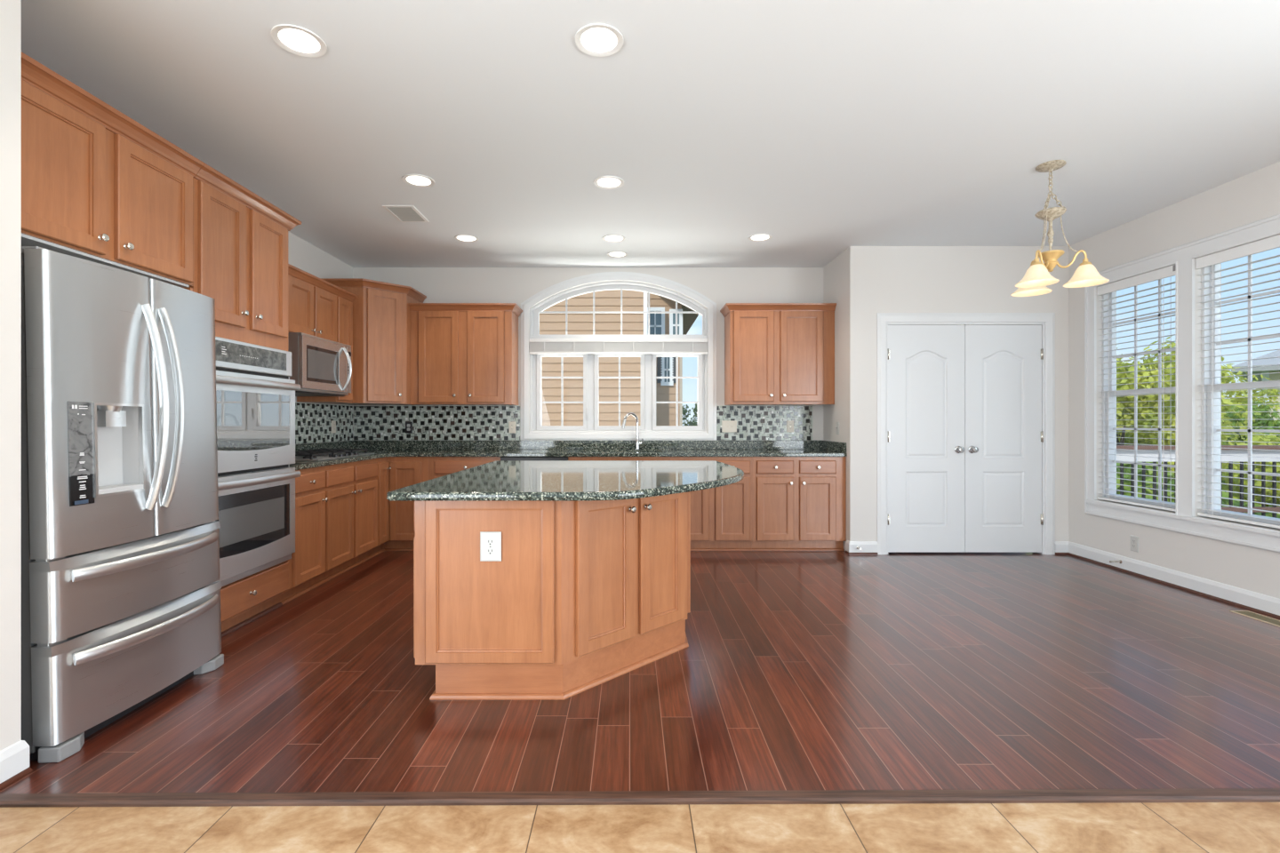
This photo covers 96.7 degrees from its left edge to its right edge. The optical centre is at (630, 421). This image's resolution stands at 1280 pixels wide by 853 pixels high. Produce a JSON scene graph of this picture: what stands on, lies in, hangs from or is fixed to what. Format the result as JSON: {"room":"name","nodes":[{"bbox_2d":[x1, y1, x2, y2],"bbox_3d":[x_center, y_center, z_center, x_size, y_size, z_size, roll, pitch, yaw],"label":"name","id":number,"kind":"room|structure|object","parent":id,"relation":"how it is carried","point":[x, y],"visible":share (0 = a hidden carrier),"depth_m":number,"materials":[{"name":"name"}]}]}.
{"room":"kitchen","nodes":[
{"label":"kitchen","id":0,"kind":"room"},
{"bbox_2d":[0,0,21,751],"bbox_3d":[-2.421,-0.192,-0.800,0.771,2.743,5.400,0,0,0],"label":"wall","id":1,"kind":"structure","parent":0,"point":[10,10],"depth_m":1.86,"materials":[{"name":"white paint"}]},
{"bbox_2d":[0,740,32,790],"bbox_3d":[-2.050,1.122,1.435,0.069,0.116,0.969,0,0,0],"label":"baseboard","id":2,"kind":"structure","parent":1,"relation":"attached to","point":[14,759],"depth_m":1.87,"materials":[{"name":"white wood"}]},
{"bbox_2d":[288,231,353,444],"bbox_3d":[-2.881,-0.192,3.773,0.150,2.743,3.986,0,0,0],"label":"wall","id":3,"kind":"structure","parent":0,"point":[303,255],"depth_m":5.05,"materials":[{"name":"white paint"}]},
{"bbox_2d":[21,51,204,291],"bbox_3d":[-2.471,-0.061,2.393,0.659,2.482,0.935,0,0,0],"label":"upper cabinet","id":4,"kind":"object","parent":3,"relation":"attached to","point":[100,186],"visible":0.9,"depth_m":2.33,"materials":[{"name":"brown wood"}]},
{"bbox_2d":[288,264,341,342],"bbox_3d":[-2.614,-0.882,4.234,0.377,0.481,1.098,0,0,0],"label":"upper cabinet","id":5,"kind":"object","parent":3,"relation":"attached to","point":[312,300],"visible":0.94,"depth_m":4.38,"materials":[{"name":"brown wood"}]},
{"bbox_2d":[288,332,351,396],"bbox_3d":[-2.536,-0.424,4.424,0.530,0.429,0.718,0,0,0],"label":"microwave","id":6,"kind":"object","parent":5,"relation":"attached to","point":[322,367],"visible":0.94,"depth_m":4.31,"materials":[{"name":"silver metal"}]},
{"bbox_2d":[295,401,353,444],"bbox_3d":[-2.802,0.013,4.708,0.006,0.353,2.099,0,0,0],"label":"backsplash","id":7,"kind":"structure","parent":3,"relation":"attached to","point":[313,421],"depth_m":5.17,"materials":[{"name":"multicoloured tile"}]},
{"bbox_2d":[331,420,335,433],"bbox_3d":[-2.794,0.050,5.365,0.009,0.118,0.072,0,0,0],"label":"wall outlet","id":8,"kind":"object","parent":7,"relation":"attached to","point":[333,422],"visible":1,"depth_m":5.36,"materials":[{"name":"beige plastic"}]},
{"bbox_2d":[296,288,357,403],"bbox_3d":[-2.615,-0.644,4.923,0.375,0.957,0.278,0,0,0],"label":"upper cabinet","id":9,"kind":"object","parent":3,"relation":"attached to","point":[345,299],"visible":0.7,"depth_m":4.90,"materials":[{"name":"brown wood"}]},
{"bbox_2d":[353,267,823,440],"bbox_3d":[-0.424,-0.192,5.846,5.063,2.743,0.160,0,0,0],"label":"wall","id":10,"kind":"structure","parent":0,"point":[721,285],"depth_m":5.77,"materials":[{"name":"white paint"}]},
{"bbox_2d":[320,278,426,405],"bbox_3d":[-2.427,-0.714,5.389,0.751,1.097,0.747,0,0,0],"label":"upper cabinet","id":11,"kind":"object","parent":10,"relation":"attached to","point":[381,312],"visible":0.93,"depth_m":5.17,"materials":[{"name":"brown wood"}]},
{"bbox_2d":[353,405,520,439],"bbox_3d":[-1.954,0.013,5.762,1.688,0.353,0.006,0,0,0],"label":"backsplash","id":12,"kind":"structure","parent":10,"relation":"attached to","point":[371,422],"depth_m":5.76,"materials":[{"name":"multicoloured tile"}]},
{"bbox_2d":[405,421,412,433],"bbox_3d":[-2.240,0.059,5.754,0.072,0.118,0.009,0,0,0],"label":"wall outlet","id":13,"kind":"object","parent":12,"relation":"attached to","point":[408,424],"visible":1,"depth_m":5.75,"materials":[{"name":"black plastic"}]},
{"bbox_2d":[508,421,515,433],"bbox_3d":[-1.194,0.059,5.754,0.072,0.118,0.009,0,0,0],"label":"wall outlet","id":14,"kind":"object","parent":12,"relation":"attached to","point":[511,424],"visible":1,"depth_m":5.75,"materials":[{"name":"beige plastic"}]},
{"bbox_2d":[408,303,522,405],"bbox_3d":[-1.591,-0.644,5.574,1.015,0.957,0.377,0,0,0],"label":"upper cabinet","id":15,"kind":"object","parent":10,"relation":"attached to","point":[462,354],"visible":1,"depth_m":5.43,"materials":[{"name":"brown wood"}]},
{"bbox_2d":[520,272,716,440],"bbox_3d":[-0.117,-0.656,5.809,1.980,1.722,0.125,0,0,0],"label":"window","id":16,"kind":"structure","parent":10,"relation":"in","point":[532,429],"depth_m":5.79,"materials":[{"name":"white wood"}]},
{"bbox_2d":[529,338,707,356],"bbox_3d":[-0.117,-0.748,5.765,1.804,0.184,0.046,0,0,0],"label":"window blind","id":17,"kind":"object","parent":16,"relation":"attached to","point":[535,348],"visible":1,"depth_m":5.75,"materials":[{"name":"white"}]},
{"bbox_2d":[716,405,813,439],"bbox_3d":[1.364,0.013,5.762,0.976,0.353,0.006,0,0,0],"label":"backsplash","id":18,"kind":"structure","parent":10,"relation":"attached to","point":[754,422],"depth_m":5.76,"materials":[{"name":"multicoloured tile"}]},
{"bbox_2d":[721,420,736,432],"bbox_3d":[1.004,0.050,5.750,0.150,0.118,0.016,0,0,0],"label":"light switch","id":19,"kind":"object","parent":18,"relation":"attached to","point":[727,426],"visible":1,"depth_m":5.75,"materials":[{"name":"beige plastic"}]},
{"bbox_2d":[786,420,793,432],"bbox_3d":[1.622,0.050,5.754,0.072,0.118,0.009,0,0,0],"label":"wall outlet","id":20,"kind":"object","parent":18,"relation":"attached to","point":[789,423],"visible":1,"depth_m":5.75,"materials":[{"name":"beige plastic"}]},
{"bbox_2d":[720,303,836,405],"bbox_3d":[1.430,-0.644,5.574,1.048,0.957,0.377,0,0,0],"label":"upper cabinet","id":21,"kind":"object","parent":10,"relation":"attached to","point":[776,354],"visible":1,"depth_m":5.43,"materials":[{"name":"brown wood"}]},
{"bbox_2d":[0,551,1279,793],"bbox_3d":[0.547,1.210,3.866,7.106,0.060,4.200,0,0,0],"label":"floor","id":22,"kind":"structure","parent":0,"point":[798,670],"depth_m":2.38,"materials":[{"name":"brown wood"}]},
{"bbox_2d":[21,246,223,763],"bbox_3d":[-2.323,0.286,2.366,0.875,1.788,0.812,0,0,0],"label":"refrigerator","id":23,"kind":"object","parent":22,"relation":"on","point":[121,589],"visible":0.99,"depth_m":2.17,"materials":[{"name":"grey metal"}]},
{"bbox_2d":[181,163,301,637],"bbox_3d":[-2.471,-0.061,3.285,0.659,2.482,0.847,0,0,0],"label":"tall cabinet","id":24,"kind":"object","parent":22,"relation":"on","point":[241,237],"visible":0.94,"depth_m":3.21,"materials":[{"name":"brown wood"}]},
{"bbox_2d":[215,336,300,586],"bbox_3d":[-2.418,0.216,3.259,0.656,1.328,0.775,0,0,0],"label":"double wall oven","id":25,"kind":"object","parent":24,"relation":"in","point":[255,391],"visible":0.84,"depth_m":3.24,"materials":[{"name":"grey metal"}]},
{"bbox_2d":[280,466,327,604],"bbox_3d":[-2.473,0.750,3.866,0.656,0.860,0.419,0,0,0],"label":"base cabinet","id":26,"kind":"object","parent":22,"relation":"on","point":[308,562],"visible":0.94,"depth_m":3.87,"materials":[{"name":"brown wood"}]},
{"bbox_2d":[315,458,377,585],"bbox_3d":[-2.473,0.750,4.503,0.656,0.860,0.852,0,0,0],"label":"base cabinet","id":27,"kind":"object","parent":22,"relation":"on","point":[351,489],"visible":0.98,"depth_m":4.43,"materials":[{"name":"brown wood"}]},
{"bbox_2d":[369,456,428,557],"bbox_3d":[-2.316,0.750,5.346,0.971,0.860,0.830,0,0,0],"label":"base cabinet","id":28,"kind":"object","parent":22,"relation":"on","point":[396,519],"visible":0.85,"depth_m":5.14,"materials":[{"name":"brown wood"}]},
{"bbox_2d":[428,456,501,479],"bbox_3d":[-1.503,0.750,5.433,0.652,0.860,0.656,0,0,0],"label":"base cabinet","id":29,"kind":"object","parent":22,"relation":"on","point":[438,467],"visible":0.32,"depth_m":5.14,"materials":[{"name":"brown wood"}]},
{"bbox_2d":[500,456,567,460],"bbox_3d":[-0.870,0.751,5.430,0.604,0.858,0.611,0,0,0],"label":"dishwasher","id":30,"kind":"object","parent":22,"relation":"on","point":[501,458],"visible":0.13,"depth_m":5.13,"materials":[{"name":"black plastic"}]},
{"bbox_2d":[413,491,690,699],"bbox_3d":[-0.308,0.750,3.219,1.318,0.860,1.642,0,0,0],"label":"kitchen island","id":31,"kind":"object","parent":22,"relation":"on","point":[513,600],"visible":0.77,"depth_m":2.43,"materials":[{"name":"brown wood"}]},
{"bbox_2d":[480,531,501,561],"bbox_3d":[-0.590,0.528,2.405,0.088,0.124,0.007,0,0,0],"label":"outlet plate","id":32,"kind":"object","parent":31,"relation":"attached to","point":[490,541],"depth_m":2.40,"materials":[{"name":"white plastic"}]},
{"bbox_2d":[386,460,743,501],"bbox_3d":[-0.159,0.300,3.205,1.652,0.034,1.859,0,0,0],"label":"island countertop","id":33,"kind":"structure","parent":31,"relation":"on","point":[499,480],"depth_m":2.74,"materials":[{"name":"stone"}]},
{"bbox_2d":[568,456,670,460],"bbox_3d":[-0.099,0.750,5.433,0.927,0.860,0.656,0,0,0],"label":"base cabinet","id":34,"kind":"object","parent":22,"relation":"on","point":[569,458],"visible":0.02,"depth_m":5.16,"materials":[{"name":"brown wood"}]},
{"bbox_2d":[0,788,1279,807],"bbox_3d":[0.930,1.177,1.789,5.899,0.014,0.052,0,0,0],"label":"trim","id":35,"kind":"structure","parent":22,"relation":"on","point":[1223,795],"depth_m":1.77,"materials":[{"name":"brown wood"}]},
{"bbox_2d":[670,456,752,551],"bbox_3d":[0.740,0.750,5.433,0.747,0.860,0.656,0,0,0],"label":"base cabinet","id":36,"kind":"object","parent":22,"relation":"on","point":[721,517],"visible":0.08,"depth_m":5.15,"materials":[{"name":"brown wood"}]},
{"bbox_2d":[752,456,846,551],"bbox_3d":[1.534,0.750,5.433,0.840,0.860,0.656,0,0,0],"label":"base cabinet","id":37,"kind":"object","parent":22,"relation":"on","point":[799,503],"visible":1,"depth_m":5.15,"materials":[{"name":"brown wood"}]},
{"bbox_2d":[289,440,846,470],"bbox_3d":[-0.424,0.254,4.712,4.759,0.128,2.105,0,0,0],"label":"countertop","id":38,"kind":"structure","parent":37,"relation":"on","point":[380,449],"depth_m":5.66,"materials":[{"name":"stone"}]},
{"bbox_2d":[295,448,374,461],"bbox_3d":[-2.456,0.259,4.500,0.470,0.048,0.890,0,0,0],"label":"gas cooktop","id":39,"kind":"object","parent":38,"relation":"in","point":[318,454],"visible":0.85,"depth_m":4.43,"materials":[{"name":"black metal"}]},
{"bbox_2d":[621,412,643,449],"bbox_3d":[0.011,0.097,5.643,0.258,0.371,0.071,0,0,-33],"label":"faucet","id":40,"kind":"object","parent":38,"relation":"on","point":[637,444],"visible":1,"depth_m":5.67,"materials":[{"name":"silver metal"}]},
{"bbox_2d":[1229,610,1279,627],"bbox_3d":[3.785,1.177,3.385,0.116,0.005,0.310,0,0,0],"label":"floor vent","id":41,"kind":"object","parent":22,"relation":"in","point":[1250,614],"visible":1,"depth_m":3.42,"materials":[{"name":"beige metal"}]},
{"bbox_2d":[0,802,1279,852],"bbox_3d":[0.632,1.212,-0.945,6.935,0.056,5.510,0,0,0],"label":"floor tiles","id":42,"kind":"structure","parent":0,"point":[1097,828],"depth_m":1.65,"materials":[{"name":"beige tile"}]},
{"bbox_2d":[21,0,1279,267],"bbox_3d":[0.547,-1.638,1.133,7.106,0.150,9.666,0,0,0],"label":"ceiling","id":43,"kind":"structure","parent":0,"point":[822,128],"depth_m":2.91,"materials":[{"name":"white paint"}]},
{"bbox_2d":[271,24,327,57],"bbox_3d":[-1.357,-1.598,2.334,0.200,0.082,0.200,0,0,0],"label":"recessed light","id":44,"kind":"object","parent":43,"relation":"in","point":[300,41],"visible":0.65,"depth_m":2.38,"materials":[{"name":"white"}]},
{"bbox_2d":[382,205,429,222],"bbox_3d":[-1.680,-1.558,4.270,0.224,0.008,0.330,0,0,0],"label":"ceiling vent","id":45,"kind":"object","parent":43,"relation":"in","point":[404,213],"visible":1,"depth_m":4.26,"materials":[{"name":"white metal"}]},
{"bbox_2d":[401,174,434,187],"bbox_3d":[-1.370,-1.598,3.684,0.200,0.082,0.200,0,0,0],"label":"recessed light","id":46,"kind":"object","parent":43,"relation":"in","point":[419,180],"visible":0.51,"depth_m":3.73,"materials":[{"name":"white"}]},
{"bbox_2d":[454,234,479,242],"bbox_3d":[-1.393,-1.598,4.844,0.200,0.082,0.200,0,0,0],"label":"recessed light","id":47,"kind":"object","parent":43,"relation":"in","point":[467,238],"visible":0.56,"depth_m":4.90,"materials":[{"name":"white"}]},
{"bbox_2d":[575,23,623,56],"bbox_3d":[-0.127,-1.598,2.329,0.200,0.082,0.200,0,0,0],"label":"recessed light","id":48,"kind":"object","parent":43,"relation":"in","point":[595,39],"visible":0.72,"depth_m":2.38,"materials":[{"name":"white"}]},
{"bbox_2d":[593,176,623,189],"bbox_3d":[-0.139,-1.598,3.712,0.200,0.082,0.200,0,0,0],"label":"recessed light","id":49,"kind":"object","parent":43,"relation":"in","point":[605,182],"visible":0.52,"depth_m":3.77,"materials":[{"name":"white"}]},
{"bbox_2d":[601,234,625,242],"bbox_3d":[-0.140,-1.598,4.844,0.200,0.082,0.200,0,0,0],"label":"recessed light","id":50,"kind":"object","parent":43,"relation":"in","point":[611,238],"visible":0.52,"depth_m":4.90,"materials":[{"name":"white"}]},
{"bbox_2d":[607,251,628,257],"bbox_3d":[-0.120,-1.598,5.307,0.200,0.082,0.200,0,0,0],"label":"recessed light","id":51,"kind":"object","parent":43,"relation":"in","point":[613,254],"visible":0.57,"depth_m":5.36,"materials":[{"name":"white"}]},
{"bbox_2d":[748,233,772,241],"bbox_3d":[1.100,-1.598,4.821,0.200,0.082,0.200,0,0,0],"label":"recessed light","id":52,"kind":"object","parent":43,"relation":"in","point":[757,237],"visible":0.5,"depth_m":4.88,"materials":[{"name":"white"}]},
{"bbox_2d":[1010,160,1109,296],"bbox_3d":[2.562,-1.191,3.509,0.507,0.742,0.468,0,0,0],"label":"chandelier","id":53,"kind":"object","parent":43,"relation":"hanging from","point":[1036,277],"visible":1,"depth_m":3.43,"materials":[{"name":"beige glass"}]},
{"bbox_2d":[823,250,844,549],"bbox_3d":[2.017,-0.192,5.478,0.120,2.743,0.576,0,0,0],"label":"wall","id":54,"kind":"structure","parent":0,"point":[834,271],"depth_m":5.39,"materials":[{"name":"white paint"}]},
{"bbox_2d":[836,422,839,434],"bbox_3d":[1.948,0.060,5.360,0.016,0.118,0.072,0,0,0],"label":"light switch","id":55,"kind":"object","parent":54,"relation":"attached to","point":[837,423],"visible":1,"depth_m":5.35,"materials":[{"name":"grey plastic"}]},
{"bbox_2d":[844,246,1068,551],"bbox_3d":[2.929,-0.192,5.125,1.943,2.743,0.130,0,0,0],"label":"wall","id":56,"kind":"structure","parent":0,"point":[878,279],"depth_m":5.06,"materials":[{"name":"white paint"}]},
{"bbox_2d":[845,539,878,554],"bbox_3d":[2.066,1.122,5.088,0.256,0.116,0.094,0,0,0],"label":"baseboard","id":57,"kind":"structure","parent":56,"relation":"attached to","point":[868,548],"depth_m":5.05,"materials":[{"name":"white wood"}]},
{"bbox_2d":[887,325,964,552],"bbox_3d":[2.631,0.151,5.050,0.698,2.025,0.102,0,0,0],"label":"door","id":58,"kind":"structure","parent":56,"relation":"in","point":[925,434],"depth_m":5.07,"materials":[{"name":"white wood"}]},
{"bbox_2d":[877,312,1055,554],"bbox_3d":[2.982,0.107,5.116,1.575,2.145,0.148,0,0,0],"label":"trim","id":59,"kind":"structure","parent":56,"relation":"attached to","point":[1046,320],"depth_m":5.04,"materials":[{"name":"white"}]},
{"bbox_2d":[964,325,1043,552],"bbox_3d":[3.332,0.151,5.050,0.698,2.025,0.102,0,0,0],"label":"door","id":60,"kind":"structure","parent":56,"relation":"in","point":[1004,435],"depth_m":5.07,"materials":[{"name":"white wood"}]},
{"bbox_2d":[1068,161,1279,599],"bbox_3d":[3.980,-0.192,0.845,0.160,2.743,8.690,0,0,0],"label":"wall","id":61,"kind":"structure","parent":0,"point":[1254,196],"depth_m":4.13,"materials":[{"name":"white paint"}]},
{"bbox_2d":[1130,535,1138,552],"bbox_3d":[3.895,0.944,4.397,0.009,0.118,0.072,0,0,0],"label":"wall outlet","id":62,"kind":"object","parent":61,"relation":"attached to","point":[1134,540],"visible":1,"depth_m":4.39,"materials":[{"name":"grey plastic"}]},
{"bbox_2d":[1102,279,1175,508],"bbox_3d":[3.985,-0.235,4.403,0.080,1.781,0.710,0,0,0],"label":"window","id":63,"kind":"structure","parent":61,"relation":"in","point":[1107,413],"depth_m":4.63,"materials":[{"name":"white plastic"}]},
{"bbox_2d":[1096,264,1175,511],"bbox_3d":[3.927,-0.239,4.403,0.062,1.769,0.698,0,0,0],"label":"window blind","id":64,"kind":"object","parent":63,"relation":"attached to","point":[1169,271],"visible":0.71,"depth_m":4.42,"materials":[{"name":"white plastic"}]},
{"bbox_2d":[1055,541,1279,619],"bbox_3d":[3.836,1.122,3.355,0.129,0.116,3.410,0,0,0],"label":"baseboard","id":65,"kind":"structure","parent":61,"relation":"attached to","point":[1261,604],"depth_m":4.02,"materials":[{"name":"white wood"}]},
{"bbox_2d":[1084,214,1279,552],"bbox_3d":[3.883,-0.229,3.983,0.034,2.030,1.762,0,0,0],"label":"trim","id":66,"kind":"structure","parent":61,"relation":"attached to","point":[1184,521],"depth_m":4.01,"materials":[{"name":"white wood"}]},
{"bbox_2d":[1201,255,1279,524],"bbox_3d":[3.985,-0.235,3.573,0.080,1.781,0.710,0,0,0],"label":"window","id":67,"kind":"structure","parent":61,"relation":"in","point":[1206,418],"depth_m":3.88,"materials":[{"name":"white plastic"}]},
{"bbox_2d":[1195,234,1279,528],"bbox_3d":[3.929,-0.239,3.573,0.058,1.769,0.698,0,0,0],"label":"window blind","id":68,"kind":"object","parent":67,"relation":"attached to","point":[1272,243],"visible":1,"depth_m":3.67,"materials":[{"name":"white plastic"}]},
{"label":"outside","id":69,"kind":"structure","parent":0,"visible":0},
{"bbox_3d":[7.040,1.285,2.446,5.920,0.030,6.893,0,0,0],"label":"deck","id":70,"kind":"object","parent":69,"visible":0},
{"bbox_2d":[1116,445,1279,518],"bbox_3d":[7.050,0.757,5.850,5.900,1.025,0.140,0,0,0],"label":"deck railing","id":71,"kind":"object","parent":70,"relation":"on","point":[1237,452],"visible":0.16,"depth_m":5.83,"materials":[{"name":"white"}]},
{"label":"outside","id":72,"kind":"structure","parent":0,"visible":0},
{"bbox_3d":[10.000,4.230,25.000,100.000,0.100,110.000,0,0,0],"label":"ground","id":73,"kind":"structure","parent":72,"visible":0},
{"bbox_2d":[539,289,698,425],"bbox_3d":[-3.268,-0.070,13.985,9.464,8.500,7.230,0,0,0],"label":"neighbor house","id":74,"kind":"structure","parent":73,"relation":"on","point":[604,300],"depth_m":10.39,"materials":[{"name":"beige"}]},
{"bbox_2d":[656,356,662,383],"bbox_3d":[0.658,-1.178,12.567,0.118,0.648,0.038,0,0,0],"label":"shutter","id":75,"kind":"object","parent":74,"relation":"hanging from","point":[659,358],"depth_m":12.55,"materials":[{"name":"grey"}]},
{"bbox_2d":[672,356,675,383],"bbox_3d":[0.972,-1.178,12.567,0.118,0.648,0.038,0,0,0],"label":"shutter","id":76,"kind":"object","parent":74,"relation":"hanging from","point":[674,357],"depth_m":12.55,"materials":[{"name":"grey"}]},
{"bbox_2d":[682,403,697,425],"bbox_3d":[2.192,1.724,18.958,2.402,4.919,2.775,0,0,-38],"label":"leafy tree","id":77,"kind":"object","parent":73,"relation":"on","point":[684,412],"visible":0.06,"depth_m":19.09,"materials":[{"name":"green plant"}]},
{"bbox_2d":[1116,336,1261,488],"bbox_3d":[9.303,1.284,10.878,3.564,5.799,3.255,0,0,20],"label":"leafy tree","id":78,"kind":"object","parent":73,"relation":"on","point":[1127,409],"visible":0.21,"depth_m":9.86,"materials":[{"name":"green plant"}]},
{"bbox_2d":[1116,462,1279,518],"bbox_3d":[6.764,2.270,7.379,2.390,3.826,1.951,0,0,17],"label":"leafy tree","id":79,"kind":"object","parent":73,"relation":"on","point":[1236,503],"visible":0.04,"depth_m":7.11,"materials":[{"name":"green plant"}]},
{"bbox_2d":[1127,356,1279,444],"bbox_3d":[14.737,1.146,15.248,3.711,6.075,3.417,0,0,40],"label":"leafy tree","id":80,"kind":"object","parent":73,"relation":"on","point":[1270,395],"visible":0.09,"depth_m":13.99,"materials":[{"name":"green plant"}]},
{"bbox_2d":[1221,399,1279,492],"bbox_3d":[12.791,1.866,11.865,2.580,4.636,2.427,0,0,0],"label":"leafy tree","id":81,"kind":"object","parent":73,"relation":"on","point":[1264,420],"visible":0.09,"depth_m":11.75,"materials":[{"name":"green plant"}]},
{"bbox_2d":[1222,432,1279,515],"bbox_3d":[9.457,2.155,8.426,2.860,4.057,2.579,0,0,0],"label":"leafy tree","id":82,"kind":"object","parent":73,"relation":"on","point":[1256,438],"visible":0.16,"depth_m":8.46,"materials":[{"name":"green plant"}]},
{"bbox_2d":[1231,350,1279,420],"bbox_3d":[23.924,0.220,15.303,8.200,7.920,10.200,0,0,-40],"label":"house","id":83,"kind":"structure","parent":73,"relation":"on","point":[1271,361],"depth_m":16.33,"materials":[{"name":"beige"}]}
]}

